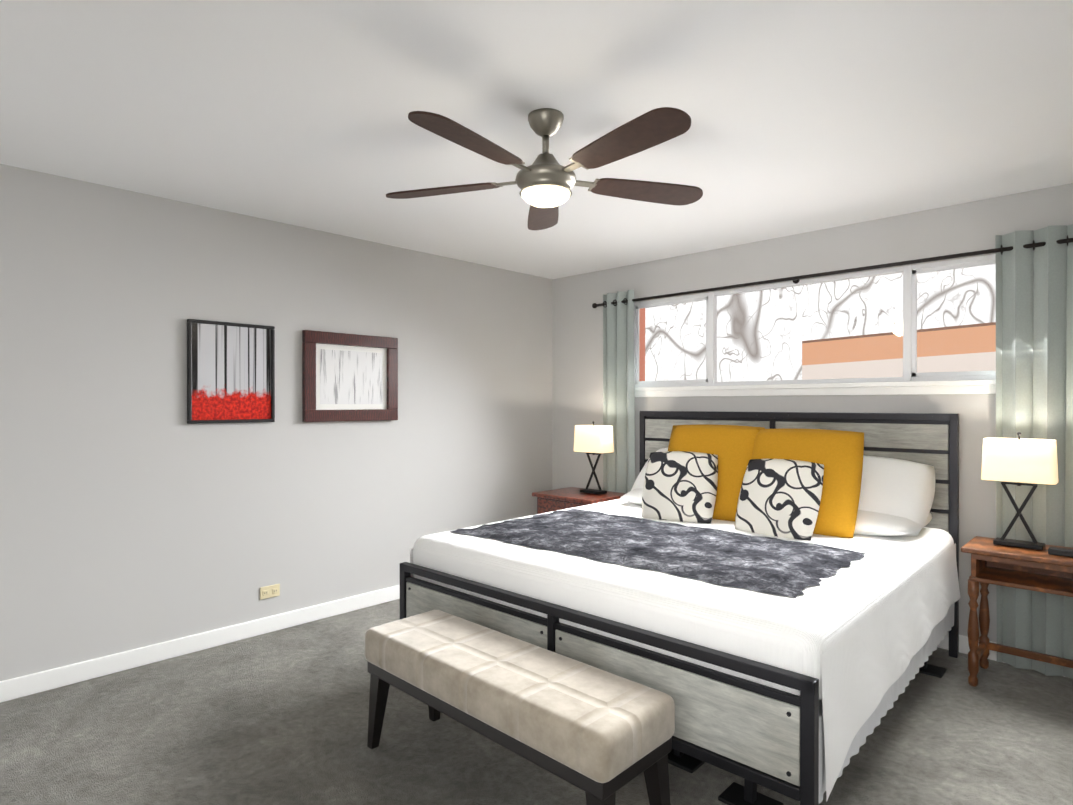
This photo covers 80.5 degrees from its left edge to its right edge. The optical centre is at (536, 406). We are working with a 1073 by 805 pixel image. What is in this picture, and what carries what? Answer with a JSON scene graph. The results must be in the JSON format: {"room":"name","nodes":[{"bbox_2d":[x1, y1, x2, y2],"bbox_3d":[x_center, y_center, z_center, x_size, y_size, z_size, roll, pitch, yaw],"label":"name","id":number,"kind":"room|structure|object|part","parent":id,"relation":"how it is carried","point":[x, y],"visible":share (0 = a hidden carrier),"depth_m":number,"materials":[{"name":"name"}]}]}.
{"room":"bedroom","nodes":[
{"label":"bedroom","id":0,"kind":"room"},
{"bbox_2d":[0,164,551,680],"bbox_3d":[-1.638,0.118,3.779,0.120,2.440,5.240,0,0,44],"label":"wall","id":1,"kind":"structure","parent":0,"point":[136,510],"depth_m":3.52,"materials":[{"name":"grey paint"}]},
{"bbox_2d":[0,585,399,702],"bbox_3d":[-1.588,1.291,3.734,0.021,0.095,5.000,0,0,44],"label":"baseboard","id":2,"kind":"structure","parent":1,"relation":"attached to","point":[31,684],"depth_m":3.39,"materials":[{"name":"white wood"}]},
{"bbox_2d":[187,319,274,423],"bbox_3d":[-1.719,-0.189,3.585,0.028,0.565,0.470,0,0,44],"label":"framed picture","id":3,"kind":"object","parent":1,"relation":"attached to","point":[230,372],"visible":0.98,"depth_m":3.57,"materials":[{"name":"black"}]},
{"bbox_2d":[260,584,279,599],"bbox_3d":[-1.577,1.098,3.751,0.010,0.072,0.116,0,0,44],"label":"electrical outlet","id":4,"kind":"object","parent":1,"relation":"attached to","point":[270,591],"visible":1,"depth_m":3.75,"materials":[{"name":"beige plastic"}]},
{"bbox_2d":[302,330,397,421],"bbox_3d":[-1.196,-0.186,4.122,0.035,0.565,0.670,0,0,44],"label":"framed picture","id":5,"kind":"object","parent":1,"relation":"attached to","point":[349,377],"visible":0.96,"depth_m":4.10,"materials":[{"name":"brown wood"}]},
{"bbox_2d":[0,599,1072,804],"bbox_3d":[0.007,1.393,2.198,4.690,0.100,5.240,0,0,44],"label":"floor","id":6,"kind":"structure","parent":0,"point":[279,717],"depth_m":2.51,"materials":[{"name":"grey carpet"}]},
{"bbox_2d":[365,610,674,804],"bbox_3d":[-0.127,1.108,2.209,1.200,0.470,0.370,0,0,44],"label":"bench","id":7,"kind":"object","parent":6,"relation":"on","point":[598,736],"visible":1,"depth_m":1.97,"materials":[{"name":"beige fabric"}]},
{"bbox_2d":[532,487,625,513],"bbox_3d":[0.339,0.999,4.840,0.600,0.670,0.483,0,0,44],"label":"nightstand","id":8,"kind":"object","parent":6,"relation":"on","point":[558,499],"visible":0.12,"depth_m":4.74,"materials":[{"name":"brown wood"}]},
{"bbox_2d":[574,421,613,493],"bbox_3d":[0.435,0.387,4.837,0.284,0.547,0.160,0,0,44],"label":"lamp","id":9,"kind":"object","parent":8,"relation":"on","point":[593,439],"visible":1,"depth_m":4.78,"materials":[{"name":"white fabric"}]},
{"bbox_2d":[400,411,960,804],"bbox_3d":[0.794,0.690,3.268,2.025,1.300,2.175,0,0,43],"label":"bed","id":10,"kind":"object","parent":6,"relation":"on","point":[769,600],"visible":0.96,"depth_m":2.66,"materials":[{"name":"white fabric"}]},
{"bbox_2d":[450,509,865,597],"bbox_3d":[0.527,0.640,3.045,1.756,0.020,1.010,0,0,43],"label":"throw","id":11,"kind":"object","parent":10,"relation":"on","point":[742,564],"depth_m":2.79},
{"bbox_2d":[961,536,1072,686],"bbox_3d":[2.353,1.008,2.981,0.540,0.665,0.365,0,0,44],"label":"nightstand","id":12,"kind":"object","parent":6,"relation":"on","point":[1043,571],"visible":1,"depth_m":3.02,"materials":[{"name":"brown wood"}]},
{"bbox_2d":[981,432,1057,549],"bbox_3d":[2.322,0.398,3.047,0.284,0.547,0.160,0,0,44],"label":"lamp","id":13,"kind":"object","parent":12,"relation":"on","point":[1020,462],"visible":1,"depth_m":3.00,"materials":[{"name":"white fabric"}]},
{"bbox_2d":[1048,547,1072,557],"bbox_3d":[2.382,0.660,2.866,0.100,0.028,0.060,0,0,44],"label":"clock","id":14,"kind":"object","parent":12,"relation":"on","point":[1058,551],"visible":1,"depth_m":2.86,"materials":[{"name":"black plastic"}]},
{"bbox_2d":[0,0,1072,278],"bbox_3d":[0.007,-1.147,2.189,4.690,0.100,5.240,0,0,44],"label":"ceiling","id":15,"kind":"structure","parent":0,"point":[812,114],"depth_m":2.33,"materials":[{"name":"white paint"}]},
{"bbox_2d":[386,107,702,229],"bbox_3d":[0.034,-0.929,2.358,1.279,0.337,1.276,0,0,44],"label":"ceiling fan","id":16,"kind":"object","parent":15,"relation":"hanging from","point":[545,181],"visible":1,"depth_m":2.31,"materials":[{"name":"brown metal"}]},
{"bbox_2d":[552,183,1072,642],"bbox_3d":[1.784,0.117,4.037,4.450,2.440,0.120,0,0,44],"label":"wall","id":17,"kind":"structure","parent":0,"point":[577,355],"depth_m":4.00,"materials":[{"name":"grey paint"}]},
{"bbox_2d":[634,254,995,396],"bbox_3d":[1.695,-0.441,4.081,2.660,0.745,0.107,0,0,44],"label":"window","id":18,"kind":"structure","parent":17,"relation":"in","point":[973,382],"depth_m":3.91,"materials":[{"name":"white"}]},
{"bbox_2d":[592,224,1072,678],"bbox_3d":[1.747,0.217,3.913,3.554,2.210,0.109,0,0,44],"label":"curtains","id":19,"kind":"object","parent":17,"relation":"hanging from","point":[1034,334],"visible":0.83,"depth_m":3.19,"materials":[{"name":"grey fabric"}]},
{"bbox_3d":[1.751,-0.808,3.914,3.554,0.044,0.097,0,0,44],"label":"rod","id":20,"kind":"part","parent":19,"relation":"part of","materials":[{"name":"brown metal"}]},
{"bbox_2d":[937,632,1065,676],"bbox_3d":[1.731,1.290,3.994,4.380,0.095,0.020,0,0,44],"label":"baseboard","id":21,"kind":"structure","parent":17,"relation":"attached to","point":[963,640],"depth_m":3.43,"materials":[{"name":"white wood"}]},
{"label":"outside","id":22,"kind":"structure","parent":0,"visible":0},
{"bbox_2d":[639,264,995,381],"bbox_3d":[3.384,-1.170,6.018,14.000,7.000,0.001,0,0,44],"label":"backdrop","id":23,"kind":"structure","parent":22,"point":[882,368],"depth_m":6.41,"materials":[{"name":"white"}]}
]}

